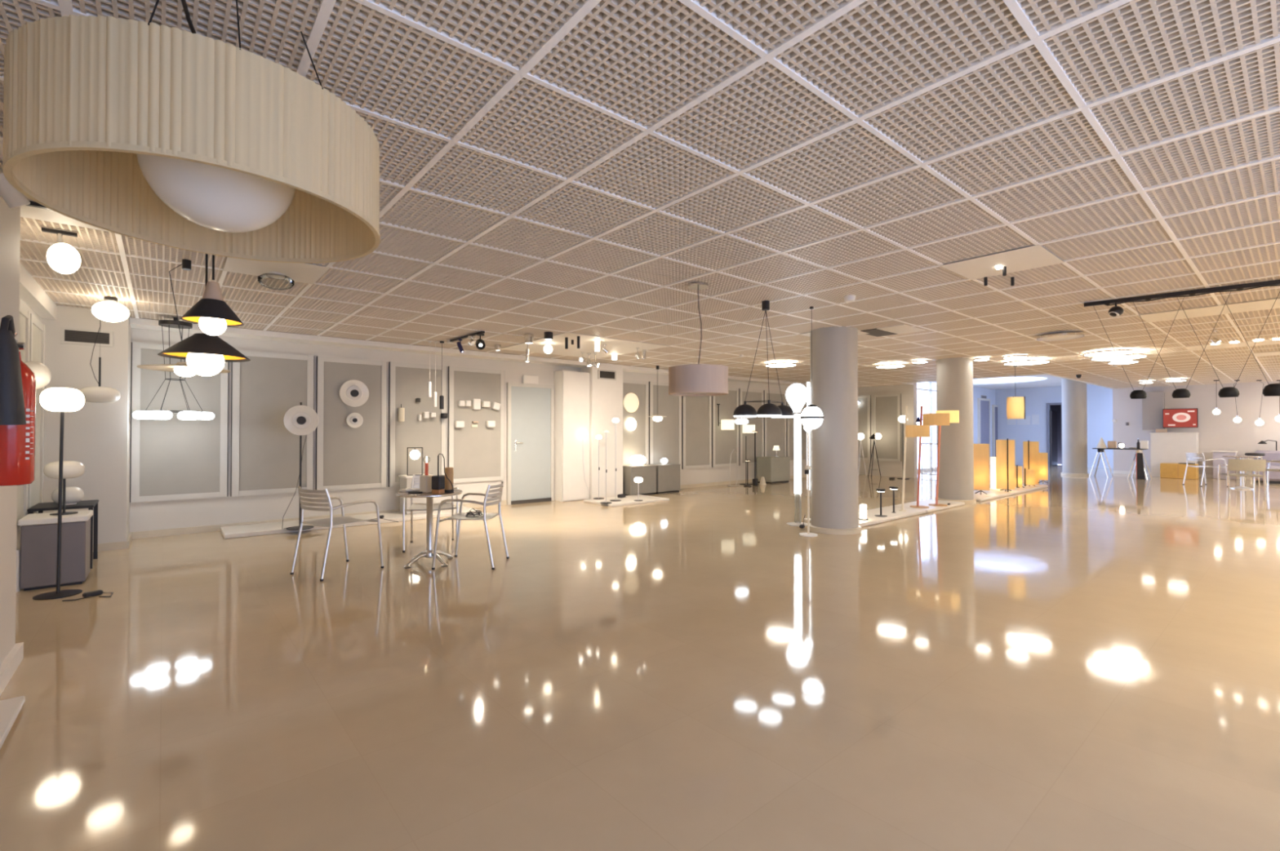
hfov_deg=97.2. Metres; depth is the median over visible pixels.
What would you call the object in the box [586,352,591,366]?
spotlight
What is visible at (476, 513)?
coiled cable
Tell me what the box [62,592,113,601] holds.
cable
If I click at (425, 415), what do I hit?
light
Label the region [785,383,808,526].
lamp
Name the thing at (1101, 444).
lamp
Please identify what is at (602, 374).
air vent
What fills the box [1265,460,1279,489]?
chair
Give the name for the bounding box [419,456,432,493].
lamp
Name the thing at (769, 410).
dome pendant
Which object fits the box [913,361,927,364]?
diffuser
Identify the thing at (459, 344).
spotlight
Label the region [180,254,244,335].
pendant
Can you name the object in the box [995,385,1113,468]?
wall
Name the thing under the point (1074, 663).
floor
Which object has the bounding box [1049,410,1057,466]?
door
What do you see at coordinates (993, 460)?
lantern lamp
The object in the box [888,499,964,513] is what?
platform
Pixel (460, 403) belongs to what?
sconce
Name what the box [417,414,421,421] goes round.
light
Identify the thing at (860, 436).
floor lamp
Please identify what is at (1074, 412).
column
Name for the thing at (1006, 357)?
diffuser
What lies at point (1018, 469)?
lantern lamp
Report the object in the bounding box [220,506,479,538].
plinth
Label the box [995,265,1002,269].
lit slot
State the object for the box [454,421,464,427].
sconce
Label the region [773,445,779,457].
candle lamp
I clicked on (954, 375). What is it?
column
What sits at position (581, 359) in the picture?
spotlight
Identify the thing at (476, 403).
sconce
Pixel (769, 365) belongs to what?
diffuser
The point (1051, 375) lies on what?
trim
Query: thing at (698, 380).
drum pendant
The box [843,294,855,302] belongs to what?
smoke detector
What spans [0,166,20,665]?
wall
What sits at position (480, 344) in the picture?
spotlight
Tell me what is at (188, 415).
chandelier
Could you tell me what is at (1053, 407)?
wall
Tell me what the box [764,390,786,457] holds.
wall panel
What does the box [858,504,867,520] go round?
lamp
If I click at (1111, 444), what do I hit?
box
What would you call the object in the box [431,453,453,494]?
lamp
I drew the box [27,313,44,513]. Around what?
wall panel
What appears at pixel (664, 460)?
table lamp
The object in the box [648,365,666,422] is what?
pendant
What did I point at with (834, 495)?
column
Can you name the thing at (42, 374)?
sconce
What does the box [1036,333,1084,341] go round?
light
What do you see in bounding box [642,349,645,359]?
recessed light
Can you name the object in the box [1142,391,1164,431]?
upper cabinet
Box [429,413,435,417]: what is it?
light
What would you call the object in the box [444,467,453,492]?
lamp
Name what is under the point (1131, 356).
light
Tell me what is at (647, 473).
cube
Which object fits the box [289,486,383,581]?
armchair
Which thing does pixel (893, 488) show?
mushroom lamp
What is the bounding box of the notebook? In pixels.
[399,488,419,492]
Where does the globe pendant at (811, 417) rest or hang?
hanging from the ceiling at (569, 169)
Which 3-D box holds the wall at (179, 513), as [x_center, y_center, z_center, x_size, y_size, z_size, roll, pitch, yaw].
[-0.242,-0.105,11.713,17.050,3.000,0.200,1,-1,-40]
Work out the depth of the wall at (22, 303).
4.99 m
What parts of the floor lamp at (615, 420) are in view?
lamp shade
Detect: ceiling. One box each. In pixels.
[0,0,1279,388]
[973,374,1093,390]
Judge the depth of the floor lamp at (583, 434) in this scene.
10.45 m
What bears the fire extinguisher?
attached to the wall at (10, 219)
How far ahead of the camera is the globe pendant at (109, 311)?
5.39 m
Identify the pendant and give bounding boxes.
[2,0,380,263]
[79,319,120,403]
[91,297,129,322]
[137,259,231,377]
[157,253,250,376]
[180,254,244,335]
[427,341,431,397]
[433,341,436,407]
[439,341,444,409]
[525,349,528,362]
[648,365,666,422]
[668,282,728,396]
[733,300,794,417]
[734,355,748,424]
[800,306,823,429]
[915,380,919,424]
[1006,365,1025,419]
[1093,297,1184,399]
[1133,289,1231,398]
[1176,292,1279,397]
[1213,380,1220,414]
[1219,292,1279,396]
[1233,380,1241,422]
[1255,380,1263,426]
[1275,380,1279,422]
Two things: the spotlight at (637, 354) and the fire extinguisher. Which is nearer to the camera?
the fire extinguisher
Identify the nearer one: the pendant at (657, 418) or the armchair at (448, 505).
the armchair at (448, 505)
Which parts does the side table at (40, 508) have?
leg, leg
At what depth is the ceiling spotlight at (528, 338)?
7.52 m
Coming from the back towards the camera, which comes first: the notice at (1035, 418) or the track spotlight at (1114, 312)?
the notice at (1035, 418)
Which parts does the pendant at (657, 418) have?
globe, cord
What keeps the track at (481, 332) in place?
attached to the ceiling at (569, 169)
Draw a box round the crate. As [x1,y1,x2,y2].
[1160,462,1198,479]
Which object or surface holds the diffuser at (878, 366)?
attached to the light at (889, 365)
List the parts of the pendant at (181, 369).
cord, globe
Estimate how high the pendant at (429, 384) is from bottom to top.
0.802 m
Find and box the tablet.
[408,491,422,493]
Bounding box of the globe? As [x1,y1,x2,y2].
[41,227,80,274]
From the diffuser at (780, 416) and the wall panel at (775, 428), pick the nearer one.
the diffuser at (780, 416)
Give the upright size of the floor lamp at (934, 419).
1.640 m
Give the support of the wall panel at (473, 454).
attached to the wall at (179, 513)
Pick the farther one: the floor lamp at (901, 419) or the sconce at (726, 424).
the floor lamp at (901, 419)
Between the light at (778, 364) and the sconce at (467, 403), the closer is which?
the sconce at (467, 403)
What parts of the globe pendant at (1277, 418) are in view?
globe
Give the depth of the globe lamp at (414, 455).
8.39 m
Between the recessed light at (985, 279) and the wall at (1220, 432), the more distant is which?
the wall at (1220, 432)
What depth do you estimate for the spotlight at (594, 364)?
9.24 m
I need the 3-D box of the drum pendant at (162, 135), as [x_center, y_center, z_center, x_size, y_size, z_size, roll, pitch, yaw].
[-1.470,-0.985,1.981,1.014,0.590,1.014,0,-1,37]
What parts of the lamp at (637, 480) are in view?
lamp shade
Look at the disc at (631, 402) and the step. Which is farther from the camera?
the disc at (631, 402)
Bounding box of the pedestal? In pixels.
[398,474,431,514]
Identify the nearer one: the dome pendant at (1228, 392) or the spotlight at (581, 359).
the dome pendant at (1228, 392)
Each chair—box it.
[1217,458,1266,500]
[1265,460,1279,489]
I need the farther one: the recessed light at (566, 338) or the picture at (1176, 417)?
the picture at (1176, 417)
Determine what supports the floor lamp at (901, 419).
on the floor
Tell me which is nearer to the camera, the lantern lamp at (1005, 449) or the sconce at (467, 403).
the sconce at (467, 403)
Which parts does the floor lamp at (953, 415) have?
lamp shade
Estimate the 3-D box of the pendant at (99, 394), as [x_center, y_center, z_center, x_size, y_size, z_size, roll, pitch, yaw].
[-5.516,-0.733,5.758,0.320,1.003,0.320,1,-1,-40]
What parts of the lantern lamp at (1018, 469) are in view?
post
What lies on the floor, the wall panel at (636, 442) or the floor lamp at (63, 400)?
the floor lamp at (63, 400)
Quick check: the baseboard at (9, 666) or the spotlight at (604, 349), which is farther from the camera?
the spotlight at (604, 349)
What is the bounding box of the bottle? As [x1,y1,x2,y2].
[1136,438,1140,448]
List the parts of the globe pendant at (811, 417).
globe, cord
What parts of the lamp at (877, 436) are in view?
leg, leg, leg, globe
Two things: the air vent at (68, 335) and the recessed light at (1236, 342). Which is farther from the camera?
the recessed light at (1236, 342)
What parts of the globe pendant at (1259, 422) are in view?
globe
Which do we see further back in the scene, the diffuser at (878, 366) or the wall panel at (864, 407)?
the wall panel at (864, 407)
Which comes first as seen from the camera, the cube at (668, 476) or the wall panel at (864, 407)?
the cube at (668, 476)
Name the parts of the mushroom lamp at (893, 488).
stem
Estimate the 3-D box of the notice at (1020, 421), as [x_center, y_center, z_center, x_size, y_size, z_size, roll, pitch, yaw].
[14.598,-0.199,21.451,0.012,0.342,0.429,1,-1,-40]
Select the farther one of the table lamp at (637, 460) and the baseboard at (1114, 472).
the baseboard at (1114, 472)
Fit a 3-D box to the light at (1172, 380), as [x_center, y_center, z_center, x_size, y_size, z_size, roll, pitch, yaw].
[13.131,-1.111,13.812,0.392,0.075,0.392,1,-1,-40]
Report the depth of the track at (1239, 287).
5.17 m
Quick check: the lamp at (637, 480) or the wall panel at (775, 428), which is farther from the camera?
the wall panel at (775, 428)
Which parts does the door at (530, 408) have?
handle, sill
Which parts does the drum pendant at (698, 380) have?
lamp shade, cord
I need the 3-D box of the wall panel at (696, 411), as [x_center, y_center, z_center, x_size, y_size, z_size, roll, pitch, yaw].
[1.305,0.028,12.861,0.947,1.900,0.040,1,-1,-40]
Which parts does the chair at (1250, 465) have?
leg, leg, seat, backrest, leg, leg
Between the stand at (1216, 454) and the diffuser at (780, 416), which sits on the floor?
the stand at (1216, 454)
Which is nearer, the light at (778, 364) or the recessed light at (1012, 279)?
the recessed light at (1012, 279)
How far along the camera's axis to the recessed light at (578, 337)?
7.65 m
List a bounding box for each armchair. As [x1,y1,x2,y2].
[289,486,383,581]
[402,475,458,552]
[431,480,509,569]
[1182,452,1227,486]
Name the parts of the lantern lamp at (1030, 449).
post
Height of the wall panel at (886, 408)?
1.900 m
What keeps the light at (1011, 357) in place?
attached to the ceiling at (569, 169)
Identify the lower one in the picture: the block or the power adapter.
the power adapter
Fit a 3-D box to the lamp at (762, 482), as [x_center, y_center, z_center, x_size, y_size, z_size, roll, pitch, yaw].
[2.932,1.319,13.463,0.160,0.190,0.160,1,-1,-40]
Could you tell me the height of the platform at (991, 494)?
0.050 m
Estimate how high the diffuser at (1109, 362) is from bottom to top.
0.042 m
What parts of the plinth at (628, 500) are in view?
power strip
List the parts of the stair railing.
rail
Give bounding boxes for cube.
[622,464,656,495]
[648,463,680,493]
[756,456,790,483]
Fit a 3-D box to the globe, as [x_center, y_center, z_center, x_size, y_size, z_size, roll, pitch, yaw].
[-3.728,-1.118,3.645,0.164,0.274,0.155,0,-1,0]
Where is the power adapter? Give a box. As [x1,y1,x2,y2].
[82,590,102,597]
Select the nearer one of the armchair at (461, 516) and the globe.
the globe
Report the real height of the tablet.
0.010 m
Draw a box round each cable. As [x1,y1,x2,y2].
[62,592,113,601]
[465,508,483,517]
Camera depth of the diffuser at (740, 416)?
5.46 m
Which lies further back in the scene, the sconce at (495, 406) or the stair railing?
the stair railing
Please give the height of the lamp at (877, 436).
1.228 m
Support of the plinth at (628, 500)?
on the floor
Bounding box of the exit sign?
[522,374,538,384]
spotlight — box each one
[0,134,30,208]
[457,338,464,353]
[467,335,475,346]
[475,333,485,350]
[579,351,585,362]
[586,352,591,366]
[591,352,599,368]
[601,344,608,353]
[635,347,640,359]
[1108,302,1124,317]
[1211,329,1221,344]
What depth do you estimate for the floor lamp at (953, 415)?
9.28 m
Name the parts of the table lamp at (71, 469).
lamp shade, stem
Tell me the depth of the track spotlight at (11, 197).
2.66 m
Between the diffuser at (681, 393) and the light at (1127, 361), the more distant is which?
the light at (1127, 361)
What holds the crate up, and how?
on the floor
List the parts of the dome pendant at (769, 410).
cord, cord, cord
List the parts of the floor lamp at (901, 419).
globe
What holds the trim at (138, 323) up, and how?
attached to the wall at (179, 513)
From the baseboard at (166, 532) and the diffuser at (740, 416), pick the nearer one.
the diffuser at (740, 416)
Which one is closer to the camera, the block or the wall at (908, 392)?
the block
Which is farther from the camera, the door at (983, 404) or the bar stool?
the door at (983, 404)
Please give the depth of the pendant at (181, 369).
4.22 m
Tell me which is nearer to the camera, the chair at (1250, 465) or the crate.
the chair at (1250, 465)
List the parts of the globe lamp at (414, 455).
globe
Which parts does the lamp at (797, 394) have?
clear stem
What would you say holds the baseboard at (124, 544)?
attached to the wall at (97, 436)
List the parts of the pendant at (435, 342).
cord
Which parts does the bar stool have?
seat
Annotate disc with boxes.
[623,393,639,412]
[626,417,636,431]
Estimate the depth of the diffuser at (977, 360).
9.82 m
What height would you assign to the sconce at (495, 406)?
0.141 m
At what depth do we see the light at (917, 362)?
10.15 m
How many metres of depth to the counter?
15.71 m
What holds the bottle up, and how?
on the trestle table at (1099, 450)
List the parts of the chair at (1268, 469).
seat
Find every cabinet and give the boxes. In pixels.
[17,510,93,591]
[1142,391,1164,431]
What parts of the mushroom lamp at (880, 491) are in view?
stem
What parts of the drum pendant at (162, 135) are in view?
cord, globe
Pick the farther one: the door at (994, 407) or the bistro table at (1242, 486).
the door at (994, 407)
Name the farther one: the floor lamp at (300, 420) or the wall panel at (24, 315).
the floor lamp at (300, 420)
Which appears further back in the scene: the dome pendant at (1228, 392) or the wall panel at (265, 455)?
the wall panel at (265, 455)
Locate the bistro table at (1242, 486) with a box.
[1222,455,1262,489]
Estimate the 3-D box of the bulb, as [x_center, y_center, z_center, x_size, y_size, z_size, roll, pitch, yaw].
[-1.346,-1.133,8.263,0.130,0.160,0.130,1,-1,-40]
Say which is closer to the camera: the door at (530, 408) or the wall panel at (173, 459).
the wall panel at (173, 459)
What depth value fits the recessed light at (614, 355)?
9.38 m
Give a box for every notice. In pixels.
[1007,418,1016,425]
[1017,415,1030,425]
[1031,414,1039,424]
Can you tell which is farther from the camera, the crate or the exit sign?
the crate
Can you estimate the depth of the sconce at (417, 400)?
8.76 m
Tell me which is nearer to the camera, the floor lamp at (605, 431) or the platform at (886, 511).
the platform at (886, 511)
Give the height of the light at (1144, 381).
0.075 m
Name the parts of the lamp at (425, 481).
stem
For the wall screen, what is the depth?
15.66 m
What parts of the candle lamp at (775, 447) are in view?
lamp shade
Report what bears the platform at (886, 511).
on the floor
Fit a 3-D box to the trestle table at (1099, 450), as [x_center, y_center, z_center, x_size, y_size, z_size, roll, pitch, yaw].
[13.201,1.034,15.509,0.700,0.811,1.240,1,-1,-40]
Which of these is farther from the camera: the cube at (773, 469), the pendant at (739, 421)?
the cube at (773, 469)
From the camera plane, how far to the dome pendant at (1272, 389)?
4.81 m
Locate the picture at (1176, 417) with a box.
[1172,413,1191,422]
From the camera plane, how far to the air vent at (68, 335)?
5.92 m
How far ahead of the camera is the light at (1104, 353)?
8.94 m
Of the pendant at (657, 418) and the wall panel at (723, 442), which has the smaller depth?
the pendant at (657, 418)
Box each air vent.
[60,327,113,346]
[597,369,616,380]
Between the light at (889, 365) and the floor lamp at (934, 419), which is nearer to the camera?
the floor lamp at (934, 419)
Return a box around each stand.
[728,449,739,486]
[1211,450,1237,479]
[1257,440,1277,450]
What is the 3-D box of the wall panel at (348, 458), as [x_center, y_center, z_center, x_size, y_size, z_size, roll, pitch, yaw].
[-4.185,-0.022,8.221,0.943,1.900,0.040,1,-1,-40]
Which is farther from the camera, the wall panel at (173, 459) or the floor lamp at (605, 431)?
the floor lamp at (605, 431)
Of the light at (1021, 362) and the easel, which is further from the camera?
the easel
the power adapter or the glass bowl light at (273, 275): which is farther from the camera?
the glass bowl light at (273, 275)
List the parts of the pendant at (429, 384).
cord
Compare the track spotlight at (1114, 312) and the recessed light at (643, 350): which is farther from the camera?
the recessed light at (643, 350)
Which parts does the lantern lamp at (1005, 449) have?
post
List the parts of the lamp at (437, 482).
rod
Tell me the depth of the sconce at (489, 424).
9.50 m
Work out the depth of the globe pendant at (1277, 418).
14.21 m
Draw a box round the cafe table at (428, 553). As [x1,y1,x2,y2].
[395,488,462,568]
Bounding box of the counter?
[1150,432,1199,477]
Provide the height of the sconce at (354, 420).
0.224 m
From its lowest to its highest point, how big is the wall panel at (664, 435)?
1.900 m
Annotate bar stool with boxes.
[1244,453,1266,485]
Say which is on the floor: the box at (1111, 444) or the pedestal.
the pedestal
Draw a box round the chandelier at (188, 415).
[132,317,214,420]
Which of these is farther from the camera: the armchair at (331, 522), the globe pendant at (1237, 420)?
the globe pendant at (1237, 420)
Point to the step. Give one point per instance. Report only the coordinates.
(10, 708)
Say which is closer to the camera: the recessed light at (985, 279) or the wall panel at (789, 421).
the recessed light at (985, 279)
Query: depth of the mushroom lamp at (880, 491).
8.12 m
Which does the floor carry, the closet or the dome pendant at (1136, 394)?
the closet
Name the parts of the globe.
stem, globe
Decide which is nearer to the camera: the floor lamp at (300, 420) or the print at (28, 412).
the print at (28, 412)
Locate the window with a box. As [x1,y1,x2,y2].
[916,382,937,471]
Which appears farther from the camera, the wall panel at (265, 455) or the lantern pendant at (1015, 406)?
the lantern pendant at (1015, 406)
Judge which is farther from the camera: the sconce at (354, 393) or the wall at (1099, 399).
the wall at (1099, 399)
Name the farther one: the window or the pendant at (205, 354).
the window
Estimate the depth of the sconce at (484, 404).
9.46 m
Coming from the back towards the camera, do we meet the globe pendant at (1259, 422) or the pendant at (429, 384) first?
the globe pendant at (1259, 422)
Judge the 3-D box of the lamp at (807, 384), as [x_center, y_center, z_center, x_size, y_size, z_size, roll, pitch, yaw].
[2.434,0.367,8.147,0.140,1.981,0.140,1,-1,-40]
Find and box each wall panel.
[16,303,30,533]
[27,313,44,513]
[129,342,228,502]
[230,350,314,497]
[315,355,387,490]
[388,361,446,487]
[447,366,504,483]
[622,379,648,465]
[648,382,681,469]
[681,395,711,469]
[711,387,738,467]
[738,388,764,466]
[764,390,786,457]
[786,398,807,462]
[809,394,810,462]
[857,395,871,460]
[872,393,901,462]
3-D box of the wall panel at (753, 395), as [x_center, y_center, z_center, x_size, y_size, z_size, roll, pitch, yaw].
[2.795,0.041,14.121,0.947,1.900,0.040,1,-1,-40]
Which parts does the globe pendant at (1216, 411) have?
globe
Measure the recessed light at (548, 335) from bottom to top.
0.095 m
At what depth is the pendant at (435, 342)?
8.10 m
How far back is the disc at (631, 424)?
11.54 m
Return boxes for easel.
[1136,453,1145,479]
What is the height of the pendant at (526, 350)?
0.294 m
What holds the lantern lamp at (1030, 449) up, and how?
on the platform at (991, 494)
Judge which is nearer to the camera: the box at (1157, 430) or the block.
the block
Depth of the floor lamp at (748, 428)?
13.53 m
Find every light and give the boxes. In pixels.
[257,271,294,290]
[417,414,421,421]
[422,412,429,418]
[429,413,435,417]
[440,413,447,418]
[494,344,501,351]
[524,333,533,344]
[544,332,552,340]
[564,337,568,349]
[577,336,579,348]
[595,339,599,351]
[612,353,617,359]
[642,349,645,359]
[764,362,796,367]
[875,363,905,368]
[911,360,928,364]
[973,357,990,361]
[983,276,987,286]
[1002,266,1006,276]
[1002,355,1027,359]
[1003,359,1049,365]
[1010,276,1014,286]
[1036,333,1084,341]
[1083,349,1135,356]
[1090,353,1147,360]
[1107,359,1139,364]
[1138,380,1154,383]
[1164,378,1186,382]
[1228,341,1240,343]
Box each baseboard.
[0,642,23,695]
[97,532,131,551]
[131,474,810,539]
[1113,471,1253,479]
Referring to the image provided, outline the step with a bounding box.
[0,696,25,749]
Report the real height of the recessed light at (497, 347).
0.090 m
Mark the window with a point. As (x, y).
(930, 389)
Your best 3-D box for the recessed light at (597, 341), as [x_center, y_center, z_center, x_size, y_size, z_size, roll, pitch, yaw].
[-0.604,-1.130,7.963,0.070,0.160,0.070,1,-1,-40]
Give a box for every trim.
[19,262,56,319]
[129,317,810,387]
[902,373,1115,389]
[1045,402,1062,466]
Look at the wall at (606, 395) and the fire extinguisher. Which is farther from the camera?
the wall at (606, 395)
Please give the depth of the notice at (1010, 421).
21.74 m
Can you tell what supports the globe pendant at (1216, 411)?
hanging from the ceiling at (569, 169)
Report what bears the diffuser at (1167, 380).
attached to the light at (1172, 380)
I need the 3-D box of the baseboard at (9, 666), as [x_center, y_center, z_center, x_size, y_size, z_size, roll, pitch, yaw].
[-1.430,1.233,0.742,0.030,0.090,6.300,1,-1,-40]
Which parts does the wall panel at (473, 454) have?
bare bracket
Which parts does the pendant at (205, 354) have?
lamp shade, globe, cord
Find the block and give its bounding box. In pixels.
[1139,440,1148,448]
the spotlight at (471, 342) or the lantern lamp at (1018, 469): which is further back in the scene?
the lantern lamp at (1018, 469)
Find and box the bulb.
[543,342,552,353]
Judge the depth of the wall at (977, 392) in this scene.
21.02 m
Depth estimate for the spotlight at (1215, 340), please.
7.20 m
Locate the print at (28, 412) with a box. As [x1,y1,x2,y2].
[25,408,33,459]
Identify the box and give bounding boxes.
[1107,440,1116,448]
[1155,429,1167,432]
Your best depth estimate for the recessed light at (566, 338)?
7.75 m
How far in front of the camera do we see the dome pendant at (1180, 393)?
5.17 m
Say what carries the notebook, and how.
on the cafe table at (428, 553)
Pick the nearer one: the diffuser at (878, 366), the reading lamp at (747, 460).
the diffuser at (878, 366)
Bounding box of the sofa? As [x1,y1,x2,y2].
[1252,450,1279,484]
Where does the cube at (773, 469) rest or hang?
on the floor
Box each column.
[808,326,861,534]
[934,357,976,504]
[1060,377,1088,476]
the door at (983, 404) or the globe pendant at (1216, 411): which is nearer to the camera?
the globe pendant at (1216, 411)
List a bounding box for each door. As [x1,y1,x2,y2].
[506,382,554,505]
[977,398,991,465]
[991,404,997,457]
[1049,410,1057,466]
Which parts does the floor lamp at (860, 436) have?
globe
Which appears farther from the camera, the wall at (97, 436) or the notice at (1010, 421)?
the notice at (1010, 421)
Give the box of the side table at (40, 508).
[26,499,98,568]
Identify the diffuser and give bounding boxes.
[680,392,719,394]
[733,415,756,417]
[757,414,781,417]
[766,364,795,367]
[771,416,793,417]
[877,365,904,368]
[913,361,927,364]
[974,359,988,361]
[1004,356,1026,359]
[1084,351,1133,355]
[1108,361,1137,364]
[1167,380,1185,382]
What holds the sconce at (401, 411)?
attached to the wall panel at (407, 382)
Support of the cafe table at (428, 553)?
on the floor
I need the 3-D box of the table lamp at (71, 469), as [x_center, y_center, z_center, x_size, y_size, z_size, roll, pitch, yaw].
[-4.891,0.526,4.790,0.250,0.450,0.250,1,-1,-40]
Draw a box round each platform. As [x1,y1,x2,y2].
[858,506,926,527]
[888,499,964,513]
[973,484,1048,502]
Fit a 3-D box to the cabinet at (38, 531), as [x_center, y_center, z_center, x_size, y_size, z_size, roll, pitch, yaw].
[-4.905,1.036,4.747,0.400,0.570,0.440,1,-1,-40]
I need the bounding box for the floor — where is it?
[0,462,1279,850]
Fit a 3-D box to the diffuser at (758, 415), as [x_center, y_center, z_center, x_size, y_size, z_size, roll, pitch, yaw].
[1.226,-0.094,5.350,0.228,0.018,0.228,1,-1,-40]
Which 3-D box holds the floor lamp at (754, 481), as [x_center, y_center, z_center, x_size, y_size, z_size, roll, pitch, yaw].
[2.707,0.769,13.252,0.130,1.285,0.090,1,-1,-40]
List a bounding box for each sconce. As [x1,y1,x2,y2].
[24,360,51,389]
[339,379,368,407]
[346,413,363,428]
[398,404,404,422]
[415,398,420,403]
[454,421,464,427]
[457,400,464,406]
[464,400,471,406]
[471,399,480,409]
[481,401,490,407]
[486,420,495,427]
[491,402,500,410]
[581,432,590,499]
[716,404,734,430]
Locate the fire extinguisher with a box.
[0,315,35,486]
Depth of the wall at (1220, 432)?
15.50 m
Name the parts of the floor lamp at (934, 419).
lamp shade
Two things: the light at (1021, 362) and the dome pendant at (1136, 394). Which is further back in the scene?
the light at (1021, 362)
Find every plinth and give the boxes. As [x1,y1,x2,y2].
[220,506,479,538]
[583,493,669,506]
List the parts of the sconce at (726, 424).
lamp shade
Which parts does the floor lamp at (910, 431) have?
lamp shade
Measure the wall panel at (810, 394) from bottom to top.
1.900 m
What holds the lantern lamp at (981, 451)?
on the platform at (991, 494)
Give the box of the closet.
[554,370,590,502]
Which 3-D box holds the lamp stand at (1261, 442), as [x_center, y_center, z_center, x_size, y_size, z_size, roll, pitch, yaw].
[16.185,0.895,14.470,0.478,1.060,0.258,0,-1,27]
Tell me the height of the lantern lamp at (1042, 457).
0.721 m
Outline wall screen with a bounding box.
[1162,408,1198,427]
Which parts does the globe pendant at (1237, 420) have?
globe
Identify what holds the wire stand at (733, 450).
on the floor
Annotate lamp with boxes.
[32,387,84,600]
[43,461,84,515]
[51,486,84,505]
[282,402,318,530]
[406,447,422,475]
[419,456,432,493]
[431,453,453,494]
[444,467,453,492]
[593,435,604,499]
[600,430,611,503]
[609,417,621,501]
[629,455,646,466]
[634,477,643,501]
[660,457,667,464]
[741,424,755,484]
[743,459,751,486]
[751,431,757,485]
[759,476,766,484]
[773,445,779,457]
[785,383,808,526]
[799,426,817,537]
[804,382,810,520]
[857,433,866,475]
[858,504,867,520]
[867,433,881,477]
[874,488,887,517]
[888,486,897,513]
[897,415,909,479]
[898,405,929,511]
[910,405,949,508]
[928,410,959,506]
[973,444,989,494]
[990,457,1000,489]
[995,438,1015,492]
[1014,465,1024,488]
[1022,440,1039,484]
[1024,468,1035,486]
[1038,453,1048,484]
[1096,437,1106,448]
[1118,442,1124,448]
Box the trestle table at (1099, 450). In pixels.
[1088,448,1151,479]
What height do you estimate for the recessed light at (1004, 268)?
0.070 m
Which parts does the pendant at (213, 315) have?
lamp shade, globe, cord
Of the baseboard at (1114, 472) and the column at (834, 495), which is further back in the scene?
the baseboard at (1114, 472)
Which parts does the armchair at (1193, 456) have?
leg, leg, leg, seat, leg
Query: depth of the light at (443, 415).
8.97 m
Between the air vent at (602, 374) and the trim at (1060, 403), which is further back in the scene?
the trim at (1060, 403)
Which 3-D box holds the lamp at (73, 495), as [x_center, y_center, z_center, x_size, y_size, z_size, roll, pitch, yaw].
[-5.361,0.657,5.282,0.216,0.163,0.216,1,-1,-40]
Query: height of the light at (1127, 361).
0.160 m
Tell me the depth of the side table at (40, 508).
5.25 m
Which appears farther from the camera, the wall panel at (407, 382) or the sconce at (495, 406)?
the sconce at (495, 406)
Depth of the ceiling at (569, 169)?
2.90 m
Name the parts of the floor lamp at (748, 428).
lamp shade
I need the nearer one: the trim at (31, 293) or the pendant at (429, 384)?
the trim at (31, 293)
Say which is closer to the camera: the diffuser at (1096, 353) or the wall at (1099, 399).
the diffuser at (1096, 353)
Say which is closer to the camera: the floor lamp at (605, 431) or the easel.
the floor lamp at (605, 431)
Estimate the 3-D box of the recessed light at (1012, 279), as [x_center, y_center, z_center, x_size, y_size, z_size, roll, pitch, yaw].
[3.128,-1.210,4.734,0.026,0.070,0.026,1,-1,-40]
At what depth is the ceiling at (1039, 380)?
19.47 m
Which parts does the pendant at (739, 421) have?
lamp shade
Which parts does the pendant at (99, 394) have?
cord, lamp shade, rod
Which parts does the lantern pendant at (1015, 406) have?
cord, lamp shade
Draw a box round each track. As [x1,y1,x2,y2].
[26,200,52,210]
[447,331,484,343]
[1084,280,1279,306]
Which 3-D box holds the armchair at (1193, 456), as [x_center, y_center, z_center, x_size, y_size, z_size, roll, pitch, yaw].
[13.286,1.024,13.274,0.577,0.780,0.563,0,-1,3]
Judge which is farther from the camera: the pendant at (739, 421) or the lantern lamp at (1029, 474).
the lantern lamp at (1029, 474)
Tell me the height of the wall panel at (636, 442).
1.900 m
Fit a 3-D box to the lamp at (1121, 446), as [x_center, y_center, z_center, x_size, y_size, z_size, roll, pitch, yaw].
[13.145,0.546,15.395,0.120,0.161,0.128,1,-1,-40]
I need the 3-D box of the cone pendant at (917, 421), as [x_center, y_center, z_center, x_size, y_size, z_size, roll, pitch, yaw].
[7.012,-0.587,14.208,0.140,1.114,0.140,1,-1,-40]
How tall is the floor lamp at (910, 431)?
1.621 m
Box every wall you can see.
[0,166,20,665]
[16,297,42,549]
[42,305,131,543]
[128,328,810,532]
[581,362,622,499]
[857,382,917,478]
[927,382,995,457]
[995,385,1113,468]
[1049,404,1061,464]
[1112,381,1279,475]
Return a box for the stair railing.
[920,443,937,476]
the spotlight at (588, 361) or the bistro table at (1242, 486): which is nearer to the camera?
the spotlight at (588, 361)
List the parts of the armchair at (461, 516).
leg, leg, armrest, seat, seat rail, armrest, leg, leg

